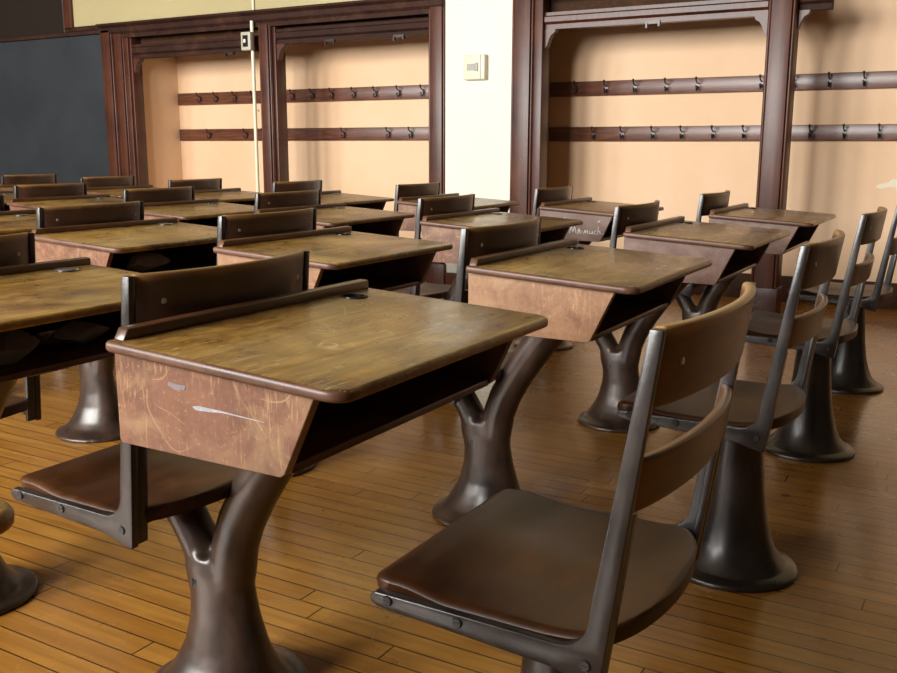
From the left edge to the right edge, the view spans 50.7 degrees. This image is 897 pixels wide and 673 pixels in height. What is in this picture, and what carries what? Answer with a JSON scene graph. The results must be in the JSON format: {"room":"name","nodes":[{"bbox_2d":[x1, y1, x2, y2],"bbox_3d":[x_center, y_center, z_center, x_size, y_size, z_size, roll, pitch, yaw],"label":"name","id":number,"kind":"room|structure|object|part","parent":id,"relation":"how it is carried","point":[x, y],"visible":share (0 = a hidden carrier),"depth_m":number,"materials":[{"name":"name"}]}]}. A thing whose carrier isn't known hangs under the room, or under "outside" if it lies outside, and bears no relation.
{"room":"classroom","nodes":[
{"label":"classroom","id":0,"kind":"room"},
{"bbox_2d":[72,0,355,187],"bbox_3d":[-0.275,-2.522,6.918,14.200,4.200,0.600,7,13,30],"label":"wall","id":1,"kind":"structure","parent":0,"point":[160,78],"depth_m":8.32,"materials":[{"name":"beige paint"}]},
{"bbox_2d":[0,0,65,37],"bbox_3d":[-4.955,-3.472,9.151,3.678,1.233,0.039,7,13,30],"label":"display board","id":2,"kind":"object","parent":1,"relation":"attached to","point":[18,18],"visible":1,"depth_m":8.55,"materials":[{"name":"metal"}]},
{"bbox_2d":[0,30,99,42],"bbox_3d":[-4.777,-2.826,9.167,4.140,0.035,0.048,7,13,30],"label":"trim","id":3,"kind":"structure","parent":1,"relation":"attached to","point":[90,32],"depth_m":8.44,"materials":[{"name":"brown wood"}]},
{"bbox_2d":[0,35,109,182],"bbox_3d":[-4.782,-2.141,9.279,4.118,1.348,0.094,7,13,30],"label":"blackboard","id":4,"kind":"object","parent":1,"relation":"attached to","point":[53,114],"visible":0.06,"depth_m":8.62,"materials":[{"name":"stone"}]},
{"bbox_2d":[62,0,73,28],"bbox_3d":[-3.327,-3.779,8.107,0.100,2.215,0.029,7,13,30],"label":"trim","id":5,"kind":"structure","parent":1,"relation":"attached to","point":[67,4],"depth_m":8.28,"materials":[{"name":"brown wood"}]},
{"bbox_2d":[64,25,98,31],"bbox_3d":[-3.178,-2.677,8.248,0.440,0.039,0.048,7,13,30],"label":"trim","id":6,"kind":"structure","parent":1,"relation":"attached to","point":[92,27],"depth_m":8.22,"materials":[{"name":"brown wood"}]},
{"bbox_2d":[100,30,121,175],"bbox_3d":[-2.932,-1.659,8.297,0.156,1.955,0.067,7,13,30],"label":"trim","id":7,"kind":"structure","parent":1,"relation":"attached to","point":[107,44],"depth_m":8.21,"materials":[{"name":"brown wood"}]},
{"bbox_2d":[113,34,131,175],"bbox_3d":[-2.816,-1.640,8.241,0.136,1.940,0.052,7,13,30],"label":"trim","id":8,"kind":"structure","parent":1,"relation":"attached to","point":[119,56],"depth_m":8.15,"materials":[{"name":"brown wood"}]},
{"bbox_2d":[123,38,137,184],"bbox_3d":[-2.715,-1.635,8.246,0.050,1.930,0.100,7,13,30],"label":"trim","id":9,"kind":"structure","parent":1,"relation":"attached to","point":[126,40],"depth_m":8.14,"materials":[{"name":"brown wood"}]},
{"bbox_2d":[129,38,148,184],"bbox_3d":[-2.673,-1.636,8.250,0.020,1.930,0.110,7,13,30],"label":"trim","id":10,"kind":"structure","parent":1,"relation":"attached to","point":[137,79],"depth_m":8.20,"materials":[{"name":"brown wood"}]},
{"bbox_2d":[250,0,259,191],"bbox_3d":[-1.505,-2.155,7.340,0.047,3.310,0.046,-3,12,-14],"label":"conduit pipe","id":11,"kind":"object","parent":1,"relation":"attached to","point":[255,110],"visible":0.65,"depth_m":7.40,"materials":[{"name":"white metal"}]},
{"bbox_2d":[241,32,253,50],"bbox_3d":[-1.548,-2.268,7.277,0.095,0.135,0.060,7,13,30],"label":"switch box","id":12,"kind":"object","parent":11,"relation":"attached to","point":[247,38],"visible":1,"depth_m":7.26,"materials":[{"name":"white paint"}]},
{"bbox_2d":[242,35,247,46],"bbox_3d":[-1.558,-2.265,7.262,0.050,0.085,0.003,7,13,30],"label":"switch plate","id":13,"kind":"object","parent":12,"relation":"attached to","point":[244,37],"depth_m":7.26,"materials":[{"name":"plastic"}]},
{"bbox_2d":[258,24,277,192],"bbox_3d":[-1.386,-1.467,7.496,0.136,1.900,0.179,7,13,30],"label":"trim","id":14,"kind":"structure","parent":1,"relation":"attached to","point":[265,32],"depth_m":7.36,"materials":[{"name":"brown wood"}]},
{"bbox_2d":[95,0,443,38],"bbox_3d":[-1.509,-2.444,7.305,3.420,0.120,0.110,7,13,30],"label":"trim","id":15,"kind":"structure","parent":1,"relation":"attached to","point":[356,10],"depth_m":7.15,"materials":[{"name":"brown wood"}]},
{"bbox_2d":[273,26,288,181],"bbox_3d":[-1.311,-1.464,7.482,0.025,1.900,0.120,7,13,30],"label":"trim","id":16,"kind":"structure","parent":1,"relation":"attached to","point":[279,66],"depth_m":7.41,"materials":[{"name":"brown wood"}]},
{"bbox_2d":[426,0,448,283],"bbox_3d":[-0.053,-1.352,6.728,0.151,1.980,0.179,7,13,30],"label":"trim","id":17,"kind":"structure","parent":1,"relation":"attached to","point":[437,19],"depth_m":6.61,"materials":[{"name":"wood"}]},
{"bbox_2d":[509,0,534,214],"bbox_3d":[0.515,-1.306,6.400,0.176,2.020,0.179,7,13,30],"label":"trim","id":18,"kind":"structure","parent":1,"relation":"attached to","point":[523,11],"depth_m":6.29,"materials":[{"name":"brown wood"}]},
{"bbox_2d":[531,0,550,215],"bbox_3d":[0.613,-1.261,6.357,0.060,1.950,0.120,7,13,30],"label":"trim","id":19,"kind":"structure","parent":1,"relation":"attached to","point":[541,55],"depth_m":6.26,"materials":[{"name":"brown wood"}]},
{"bbox_2d":[751,0,798,313],"bbox_3d":[1.918,-1.151,5.563,0.172,2.050,0.159,7,13,30],"label":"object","id":20,"kind":"structure","parent":1,"relation":"attached to","point":[782,32],"depth_m":5.50,"materials":[{"name":"brown wood"}]},
{"bbox_2d":[797,10,810,30],"bbox_3d":[2.026,-1.799,5.413,0.075,0.120,0.050,7,13,30],"label":"trim","id":21,"kind":"structure","parent":1,"relation":"attached to","point":[802,14],"depth_m":5.39,"materials":[{"name":"brown wood"}]},
{"bbox_2d":[140,0,708,43],"bbox_3d":[-0.293,-3.371,6.572,5.460,2.400,0.020,7,13,30],"label":"wall","id":22,"kind":"structure","parent":0,"point":[232,33],"depth_m":6.75,"materials":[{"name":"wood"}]},
{"bbox_2d":[133,58,143,73],"bbox_3d":[-2.637,-2.305,8.079,0.075,0.120,0.050,7,13,30],"label":"trim","id":23,"kind":"structure","parent":22,"relation":"attached to","point":[137,62],"depth_m":8.07,"materials":[{"name":"brown wood"}]},
{"bbox_2d":[131,35,258,58],"bbox_3d":[-2.052,-2.338,7.725,1.430,0.145,0.080,7,13,30],"label":"trim","id":24,"kind":"structure","parent":22,"relation":"attached to","point":[232,45],"depth_m":7.71,"materials":[{"name":"brown wood"}]},
{"bbox_2d":[277,44,287,60],"bbox_3d":[-1.276,-2.187,7.295,0.075,0.120,0.050,7,13,30],"label":"trim","id":25,"kind":"structure","parent":22,"relation":"attached to","point":[281,48],"depth_m":7.29,"materials":[{"name":"brown wood"}]},
{"bbox_2d":[275,18,428,44],"bbox_3d":[-0.708,-2.219,6.951,1.390,0.140,0.080,7,13,30],"label":"trim","id":26,"kind":"structure","parent":22,"relation":"attached to","point":[404,28],"depth_m":6.90,"materials":[{"name":"brown wood"}]},
{"bbox_2d":[545,29,557,48],"bbox_3d":[0.673,-1.941,6.187,0.075,0.120,0.050,7,13,30],"label":"trim","id":27,"kind":"structure","parent":22,"relation":"attached to","point":[549,33],"depth_m":6.17,"materials":[{"name":"brown wood"}]},
{"bbox_2d":[544,0,768,29],"bbox_3d":[1.250,-1.970,5.839,1.410,0.135,0.080,7,13,30],"label":"trim","id":28,"kind":"structure","parent":22,"relation":"attached to","point":[658,14],"depth_m":5.79,"materials":[{"name":"brown wood"}]},
{"bbox_2d":[755,15,767,36],"bbox_3d":[1.827,-1.807,5.529,0.075,0.120,0.050,7,13,30],"label":"trim","id":29,"kind":"structure","parent":22,"relation":"attached to","point":[763,20],"depth_m":5.50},
{"bbox_2d":[799,0,833,10],"bbox_3d":[2.076,-1.896,5.364,0.190,0.090,0.080,7,13,30],"label":"trim","id":30,"kind":"structure","parent":22,"relation":"attached to","point":[813,5],"depth_m":5.35,"materials":[{"name":"brown wood"}]},
{"bbox_2d":[0,280,896,672],"bbox_3d":[-2.430,0.303,3.713,14.200,0.100,9.350,7,13,30],"label":"floor","id":31,"kind":"structure","parent":0,"point":[100,604],"depth_m":2.35,"materials":[{"name":"brown wood"}]},
{"bbox_2d":[0,190,13,210],"bbox_3d":[-2.643,-0.461,5.259,0.796,0.794,0.610,7,13,30],"label":"school desk","id":32,"kind":"object","parent":31,"relation":"on","point":[8,195],"visible":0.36,"depth_m":5.35,"materials":[{"name":"brown wood"}]},
{"bbox_3d":[-2.641,-0.700,5.210,0.013,0.120,0.541,7,13,30],"label":"panel","id":33,"kind":"part","parent":32,"relation":"part of","materials":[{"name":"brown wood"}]},
{"bbox_2d":[0,500,14,534],"bbox_3d":[-0.833,0.441,0.755,0.796,0.794,0.610,7,13,30],"label":"school desk","id":34,"kind":"object","parent":31,"relation":"on","point":[7,515],"visible":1,"depth_m":0.75,"materials":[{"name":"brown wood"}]},
{"bbox_2d":[0,195,35,235],"bbox_3d":[-1.819,-0.132,3.617,0.796,0.794,0.610,7,13,30],"label":"school desk","id":35,"kind":"object","parent":31,"relation":"on","point":[13,221],"visible":0.25,"depth_m":3.54,"materials":[{"name":"brown wood"}]},
{"bbox_2d":[0,174,73,190],"bbox_3d":[-2.801,-0.709,6.502,0.796,0.794,0.610,7,13,30],"label":"school desk","id":36,"kind":"object","parent":31,"relation":"on","point":[7,181],"visible":0.02,"depth_m":6.39,"materials":[{"name":"brown wood"}]},
{"bbox_2d":[7,183,122,210],"bbox_3d":[-1.971,-0.383,4.876,0.796,0.794,0.610,7,13,30],"label":"school desk","id":37,"kind":"object","parent":31,"relation":"on","point":[26,197],"visible":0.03,"depth_m":4.74,"materials":[{"name":"brown wood"}]},
{"bbox_3d":[-1.965,-0.552,4.510,0.352,0.134,0.016,7,13,30],"label":"panel","id":38,"kind":"part","parent":37,"relation":"part of","materials":[{"name":"brown wood"}]},
{"bbox_2d":[0,232,137,614],"bbox_3d":[-0.979,0.198,1.972,0.796,0.794,0.610,7,13,30],"label":"school desk","id":39,"kind":"object","parent":31,"relation":"on","point":[37,299],"visible":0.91,"depth_m":1.94,"materials":[{"name":"brown wood"}]},
{"bbox_3d":[-1.169,0.168,2.080,0.354,0.028,0.397,7,13,30],"label":"seat","id":40,"kind":"part","parent":39,"relation":"part of","materials":[{"name":"brown wood"}]},
{"bbox_2d":[0,329,39,365],"bbox_3d":[-0.845,0.021,1.773,0.091,0.058,0.149,7,13,30],"label":"crumpled paper","id":41,"kind":"object","parent":39,"relation":"on","point":[15,344],"visible":0.98,"depth_m":1.77,"materials":[{"name":"brown paper"}]},
{"bbox_3d":[-0.976,-0.041,1.924,0.013,0.120,0.541,7,13,30],"label":"panel","id":42,"kind":"part","parent":39,"relation":"part of","materials":[{"name":"brown wood"}]},
{"bbox_2d":[0,329,117,382],"bbox_3d":[-0.852,0.040,1.866,0.293,0.013,0.541,7,13,30],"label":"shelf","id":43,"kind":"object","parent":39,"relation":"attached to","point":[50,355],"depth_m":1.85,"materials":[{"name":"brown wood"}]},
{"bbox_3d":[-0.833,-0.147,2.066,0.053,0.003,0.053,7,13,30],"label":"inkwell lid","id":44,"kind":"part","parent":39,"relation":"part of","materials":[{"name":"metal"}]},
{"bbox_2d":[51,320,108,344],"bbox_3d":[-0.754,-0.007,1.931,0.066,0.052,0.118,7,13,30],"label":"crumpled paper","id":45,"kind":"object","parent":39,"relation":"on","point":[76,332],"visible":1,"depth_m":1.91,"materials":[{"name":"brown paper"}]},
{"bbox_3d":[-0.692,-0.064,2.079,0.352,0.134,0.016,7,13,30],"label":"panel","id":46,"kind":"part","parent":39,"relation":"part of","materials":[{"name":"brown wood"}]},
{"bbox_2d":[80,176,155,197],"bbox_3d":[-2.129,-0.631,6.119,0.796,0.794,0.610,7,13,30],"label":"school desk","id":47,"kind":"object","parent":31,"relation":"on","point":[114,186],"visible":0.02,"depth_m":6.00,"materials":[{"name":"brown wood"}]},
{"bbox_2d":[31,201,216,442],"bbox_3d":[-1.131,-0.047,3.202,0.796,0.794,0.610,7,13,30],"label":"school desk","id":48,"kind":"object","parent":31,"relation":"on","point":[108,234],"visible":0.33,"depth_m":3.17,"materials":[{"name":"brown wood"}]},
{"bbox_3d":[-1.125,-0.216,2.836,0.352,0.134,0.016,7,13,30],"label":"panel","id":49,"kind":"part","parent":48,"relation":"part of","materials":[{"name":"brown wood"}]},
{"bbox_3d":[-1.128,-0.286,3.153,0.013,0.120,0.541,7,13,30],"label":"panel","id":50,"kind":"part","parent":48,"relation":"part of","materials":[{"name":"brown wood"}]},
{"bbox_2d":[126,253,170,272],"bbox_3d":[-0.959,-0.236,3.032,0.077,0.070,0.193,7,13,30],"label":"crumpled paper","id":51,"kind":"object","parent":48,"relation":"on","point":[140,262],"visible":0.96,"depth_m":2.99,"materials":[{"name":"brown paper"}]},
{"bbox_2d":[115,261,215,272],"bbox_3d":[-1.004,-0.206,3.096,0.293,0.013,0.541,7,13,30],"label":"shelf","id":52,"kind":"object","parent":48,"relation":"attached to","point":[172,265],"depth_m":3.23,"materials":[{"name":"brown wood"}]},
{"bbox_3d":[-0.844,-0.310,3.309,0.352,0.134,0.016,7,13,30],"label":"panel","id":53,"kind":"part","parent":48,"relation":"part of","materials":[{"name":"black wood"}]},
{"bbox_2d":[123,186,253,226],"bbox_3d":[-1.288,-0.297,4.452,0.796,0.794,0.610,7,13,30],"label":"school desk","id":54,"kind":"object","parent":31,"relation":"on","point":[180,203],"visible":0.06,"depth_m":4.31,"materials":[{"name":"brown wood"}]},
{"bbox_3d":[-1.282,-0.466,4.086,0.352,0.134,0.016,7,13,30],"label":"panel","id":55,"kind":"part","parent":54,"relation":"part of","materials":[{"name":"brown wood"}]},
{"bbox_3d":[-1.285,-0.535,4.403,0.013,0.120,0.541,7,13,30],"label":"panel","id":56,"kind":"part","parent":54,"relation":"part of","materials":[{"name":"brown wood"}]},
{"bbox_2d":[168,178,260,205],"bbox_3d":[-1.447,-0.540,5.673,0.796,0.794,0.610,7,13,30],"label":"school desk","id":57,"kind":"object","parent":31,"relation":"on","point":[211,188],"visible":0.03,"depth_m":5.57,"materials":[{"name":"brown wood"}]},
{"bbox_3d":[-1.160,-0.803,5.780,0.352,0.134,0.016,7,13,30],"label":"panel","id":58,"kind":"part","parent":57,"relation":"part of","materials":[{"name":"brown wood"}]},
{"bbox_2d":[11,250,547,672],"bbox_3d":[-0.317,0.270,1.621,0.796,0.794,0.610,7,13,30],"label":"school desk","id":59,"kind":"object","parent":31,"relation":"on","point":[234,380],"visible":1,"depth_m":1.48,"materials":[{"name":"brown wood"}]},
{"bbox_3d":[-0.508,0.240,1.729,0.354,0.028,0.397,7,13,30],"label":"seat","id":60,"kind":"part","parent":59,"relation":"part of","materials":[{"name":"brown wood"}]},
{"bbox_3d":[-0.311,0.101,1.255,0.352,0.134,0.016,7,13,30],"label":"panel","id":61,"kind":"part","parent":59,"relation":"part of","materials":[{"name":"brown wood"}]},
{"bbox_2d":[290,371,488,473],"bbox_3d":[-0.191,0.111,1.515,0.293,0.013,0.541,7,13,30],"label":"shelf","id":62,"kind":"object","parent":59,"relation":"attached to","point":[334,428],"depth_m":1.47,"materials":[{"name":"brown wood"}]},
{"bbox_3d":[-0.030,0.007,1.728,0.352,0.134,0.016,7,13,30],"label":"panel","id":63,"kind":"part","parent":59,"relation":"part of","materials":[{"name":"brown wood"}]},
{"bbox_2d":[213,208,452,476],"bbox_3d":[-0.474,0.024,2.850,0.796,0.794,0.610,7,13,30],"label":"school desk","id":64,"kind":"object","parent":31,"relation":"on","point":[341,254],"visible":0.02,"depth_m":2.73,"materials":[{"name":"brown wood"}]},
{"bbox_3d":[-0.468,-0.144,2.484,0.352,0.134,0.016,7,13,30],"label":"panel","id":65,"kind":"part","parent":64,"relation":"part of","materials":[{"name":"brown wood"}]},
{"bbox_3d":[-0.471,-0.214,2.801,0.013,0.120,0.541,7,13,30],"label":"panel","id":66,"kind":"part","parent":64,"relation":"part of","materials":[{"name":"brown wood"}]},
{"bbox_2d":[318,274,419,290],"bbox_3d":[-0.348,-0.134,2.744,0.293,0.013,0.541,7,13,30],"label":"shelf","id":67,"kind":"object","parent":64,"relation":"attached to","point":[387,282],"depth_m":2.90,"materials":[{"name":"brown wood"}]},
{"bbox_3d":[-0.187,-0.238,2.957,0.352,0.134,0.016,7,13,30],"label":"panel","id":68,"kind":"part","parent":64,"relation":"part of","materials":[{"name":"brown wood"}]},
{"bbox_2d":[272,180,393,209],"bbox_3d":[-0.795,-0.483,5.392,0.796,0.794,0.610,7,13,30],"label":"school desk","id":69,"kind":"object","parent":31,"relation":"on","point":[333,196],"visible":0.05,"depth_m":5.30,"materials":[{"name":"brown wood"}]},
{"bbox_3d":[-0.508,-0.745,5.499,0.352,0.134,0.016,7,13,30],"label":"panel","id":70,"kind":"part","parent":69,"relation":"part of","materials":[{"name":"brown wood"}]},
{"bbox_2d":[254,189,414,235],"bbox_3d":[-0.633,-0.232,4.136,0.796,0.794,0.610,7,13,30],"label":"school desk","id":71,"kind":"object","parent":31,"relation":"on","point":[374,221],"visible":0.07,"depth_m":4.04,"materials":[{"name":"brown wood"}]},
{"bbox_3d":[-0.627,-0.401,3.770,0.352,0.134,0.016,7,13,30],"label":"panel","id":72,"kind":"part","parent":71,"relation":"part of","materials":[{"name":"brown wood"}]},
{"bbox_3d":[-0.346,-0.494,4.243,0.352,0.134,0.016,7,13,30],"label":"panel","id":73,"kind":"part","parent":71,"relation":"part of","materials":[{"name":"brown wood"}]},
{"bbox_2d":[394,182,519,281],"bbox_3d":[-0.104,-0.419,5.078,0.796,0.794,0.610,7,13,30],"label":"school desk","id":74,"kind":"object","parent":31,"relation":"on","point":[406,195],"visible":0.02,"depth_m":4.89,"materials":[{"name":"brown wood"}]},
{"bbox_3d":[-0.098,-0.587,4.712,0.352,0.134,0.016,7,13,30],"label":"panel","id":75,"kind":"part","parent":74,"relation":"part of","materials":[{"name":"brown wood"}]},
{"bbox_3d":[0.182,-0.681,5.185,0.352,0.134,0.016,7,13,30],"label":"panel","id":76,"kind":"part","parent":74,"relation":"part of","materials":[{"name":"brown wood"}]},
{"bbox_2d":[391,194,582,300],"bbox_3d":[0.050,-0.160,3.780,0.796,0.794,0.610,7,13,30],"label":"school desk","id":77,"kind":"object","parent":31,"relation":"on","point":[439,219],"visible":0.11,"depth_m":3.63,"materials":[{"name":"brown wood"}]},
{"bbox_3d":[-0.141,-0.190,3.888,0.354,0.028,0.397,7,13,30],"label":"seat","id":78,"kind":"part","parent":77,"relation":"part of","materials":[{"name":"brown wood"}]},
{"bbox_3d":[0.056,-0.328,3.414,0.352,0.134,0.016,7,13,30],"label":"panel","id":79,"kind":"part","parent":77,"relation":"part of","materials":[{"name":"brown wood"}]},
{"bbox_3d":[0.337,-0.422,3.887,0.352,0.134,0.016,7,13,30],"label":"panel","id":80,"kind":"part","parent":77,"relation":"part of","materials":[{"name":"brown wood"}]},
{"bbox_2d":[370,282,755,672],"bbox_3d":[0.172,0.327,1.337,0.426,0.794,0.429,7,13,30],"label":"chair","id":81,"kind":"object","parent":31,"relation":"on","point":[551,584],"visible":1,"depth_m":1.22,"materials":[{"name":"brown wood"}]},
{"bbox_3d":[0.149,0.317,1.351,0.372,0.028,0.397,7,13,30],"label":"seat","id":82,"kind":"part","parent":81,"relation":"part of","materials":[{"name":"brown wood"}]},
{"bbox_2d":[432,217,711,525],"bbox_3d":[0.195,0.104,2.461,0.796,0.794,0.610,7,13,30],"label":"school desk","id":83,"kind":"object","parent":31,"relation":"on","point":[585,293],"visible":0.75,"depth_m":2.33,"materials":[{"name":"brown wood"}]},
{"bbox_3d":[0.004,0.074,2.568,0.354,0.028,0.397,7,13,30],"label":"seat","id":84,"kind":"part","parent":83,"relation":"part of","materials":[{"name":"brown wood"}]},
{"bbox_3d":[0.201,-0.065,2.095,0.352,0.134,0.016,7,13,30],"label":"panel","id":85,"kind":"part","parent":83,"relation":"part of","materials":[{"name":"brown wood"}]},
{"bbox_2d":[591,297,667,340],"bbox_3d":[0.321,-0.055,2.354,0.293,0.013,0.541,7,13,30],"label":"shelf","id":86,"kind":"object","parent":83,"relation":"attached to","point":[623,311],"depth_m":2.37,"materials":[{"name":"brown wood"}]},
{"bbox_3d":[0.482,-0.159,2.568,0.352,0.134,0.016,7,13,30],"label":"panel","id":87,"kind":"part","parent":83,"relation":"part of","materials":[{"name":"brown wood"}]},
{"bbox_2d":[514,185,663,350],"bbox_3d":[0.570,-0.334,4.659,0.796,0.794,0.610,7,13,30],"label":"school desk","id":88,"kind":"object","parent":31,"relation":"on","point":[596,216],"visible":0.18,"depth_m":4.35,"materials":[{"name":"brown wood"}]},
{"bbox_3d":[0.576,-0.502,4.293,0.352,0.134,0.016,7,13,30],"label":"panel","id":89,"kind":"part","parent":88,"relation":"part of","materials":[{"name":"brown wood"}]},
{"bbox_2d":[600,229,623,241],"bbox_3d":[0.696,-0.492,4.553,0.293,0.013,0.541,7,13,30],"label":"shelf","id":90,"kind":"object","parent":88,"relation":"attached to","point":[607,236],"depth_m":4.36,"materials":[{"name":"brown wood"}]},
{"bbox_2d":[577,200,790,432],"bbox_3d":[0.711,-0.068,3.329,0.796,0.794,0.610,7,13,30],"label":"school desk","id":91,"kind":"object","parent":31,"relation":"on","point":[732,250],"visible":0.59,"depth_m":3.26,"materials":[{"name":"brown wood"}]},
{"bbox_3d":[0.717,-0.237,2.963,0.352,0.134,0.016,7,13,30],"label":"panel","id":92,"kind":"part","parent":91,"relation":"part of","materials":[{"name":"brown wood"}]},
{"bbox_2d":[716,261,756,283],"bbox_3d":[0.837,-0.227,3.223,0.293,0.013,0.541,7,13,30],"label":"shelf","id":93,"kind":"object","parent":91,"relation":"attached to","point":[733,268],"depth_m":3.21,"materials":[{"name":"brown wood"}]},
{"bbox_3d":[0.998,-0.331,3.436,0.352,0.134,0.016,7,13,30],"label":"panel","id":94,"kind":"part","parent":91,"relation":"part of","materials":[{"name":"black wood"}]},
{"bbox_2d":[617,230,844,592],"bbox_3d":[0.654,0.156,2.205,0.426,0.794,0.429,7,13,30],"label":"chair","id":95,"kind":"object","parent":31,"relation":"on","point":[739,554],"visible":0.74,"depth_m":2.16,"materials":[{"name":"black metal"}]},
{"bbox_3d":[0.631,0.145,2.218,0.372,0.028,0.397,7,13,30],"label":"seat","id":96,"kind":"part","parent":95,"relation":"part of","materials":[{"name":"brown wood"}]},
{"bbox_2d":[675,190,835,319],"bbox_3d":[1.213,-0.234,4.168,0.796,0.794,0.610,7,13,30],"label":"school desk","id":97,"kind":"object","parent":31,"relation":"on","point":[802,225],"visible":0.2,"depth_m":4.01,"materials":[{"name":"brown wood"}]},
{"bbox_3d":[1.022,-0.264,4.275,0.354,0.028,0.397,7,13,30],"label":"seat","id":98,"kind":"part","parent":97,"relation":"part of","materials":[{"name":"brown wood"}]},
{"bbox_3d":[1.219,-0.403,3.801,0.352,0.134,0.016,7,13,30],"label":"panel","id":99,"kind":"part","parent":97,"relation":"part of","materials":[{"name":"brown wood"}]},
{"bbox_2d":[783,239,807,253],"bbox_3d":[1.339,-0.393,4.061,0.293,0.013,0.541,7,13,30],"label":"shelf","id":100,"kind":"object","parent":97,"relation":"attached to","point":[795,243],"depth_m":4.03,"materials":[{"name":"brown wood"}]},
{"bbox_3d":[1.500,-0.496,4.275,0.352,0.134,0.016,7,13,30],"label":"panel","id":101,"kind":"part","parent":97,"relation":"part of","materials":[{"name":"black wood"}]},
{"bbox_2d":[745,207,887,462],"bbox_3d":[1.158,-0.019,3.090,0.426,0.794,0.429,7,13,30],"label":"chair","id":102,"kind":"object","parent":31,"relation":"on","point":[812,437],"visible":0.73,"depth_m":3.05,"materials":[{"name":"black metal"}]},
{"bbox_3d":[1.135,-0.030,3.103,0.372,0.028,0.397,7,13,30],"label":"seat","id":103,"kind":"part","parent":102,"relation":"part of","materials":[{"name":"brown wood"}]},
{"bbox_2d":[788,206,896,394],"bbox_3d":[1.657,-0.182,3.913,0.426,0.794,0.429,7,13,30],"label":"chair","id":104,"kind":"object","parent":31,"relation":"on","point":[850,373],"visible":0.62,"depth_m":3.88,"materials":[{"name":"black metal"}]},
{"bbox_3d":[1.634,-0.193,3.926,0.372,0.028,0.397,7,13,30],"label":"seat","id":105,"kind":"part","parent":104,"relation":"part of","materials":[{"name":"brown wood"}]},
{"bbox_2d":[445,0,512,272],"bbox_3d":[0.349,-1.420,6.765,0.510,1.900,0.600,7,13,30],"label":"wall panel","id":106,"kind":"object","parent":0,"point":[477,112],"visible":0.36,"depth_m":6.46,"materials":[{"name":"white paint"}]},
{"bbox_2d":[445,272,456,284],"bbox_3d":[0.187,-0.387,6.700,0.520,0.100,0.020,7,13,30],"label":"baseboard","id":107,"kind":"structure","parent":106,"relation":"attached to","point":[449,277],"depth_m":6.79,"materials":[{"name":"brown wood"}]},
{"bbox_2d":[463,54,486,79],"bbox_3d":[0.180,-1.819,6.402,0.165,0.165,0.053,7,13,30],"label":"thermostat","id":108,"kind":"object","parent":106,"relation":"attached to","point":[475,65],"visible":1,"depth_m":6.38,"materials":[{"name":"beige plastic"}]},
{"bbox_2d":[177,0,896,282],"bbox_3d":[-0.099,-2.581,7.214,14.200,4.200,0.102,7,13,30],"label":"wall","id":109,"kind":"structure","parent":0,"point":[848,180],"depth_m":6.53,"materials":[{"name":"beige paint"}]},
{"bbox_2d":[178,84,428,105],"bbox_3d":[-1.120,-1.994,7.826,3.130,0.106,0.088,7,13,30],"label":"rail","id":110,"kind":"object","parent":109,"relation":"attached to","point":[419,91],"visible":0.86,"depth_m":7.80,"materials":[{"name":"brown wood"}]},
{"bbox_2d":[179,127,428,140],"bbox_3d":[-1.121,-1.685,7.887,3.130,0.104,0.088,7,13,30],"label":"rail","id":111,"kind":"object","parent":109,"relation":"attached to","point":[358,133],"visible":0.7,"depth_m":7.88,"materials":[{"name":"brown wood"}]},
{"bbox_2d":[549,123,896,140],"bbox_3d":[3.093,-1.186,5.486,5.500,0.103,0.088,7,13,30],"label":"rail","id":112,"kind":"object","parent":109,"relation":"attached to","point":[841,132],"visible":0.93,"depth_m":6.26,"materials":[{"name":"brown wood"}]},
{"bbox_2d":[550,71,896,96],"bbox_3d":[3.093,-1.492,5.425,5.500,0.103,0.088,7,13,30],"label":"rail","id":113,"kind":"object","parent":109,"relation":"attached to","point":[874,79],"visible":0.91,"depth_m":6.21,"materials":[{"name":"brown wood"}]},
{"bbox_2d":[693,273,896,308],"bbox_3d":[3.357,-0.184,5.565,6.120,0.160,0.025,7,13,30],"label":"baseboard","id":114,"kind":"structure","parent":109,"relation":"attached to","point":[734,289],"depth_m":6.21,"materials":[{"name":"brown wood"}]}
]}

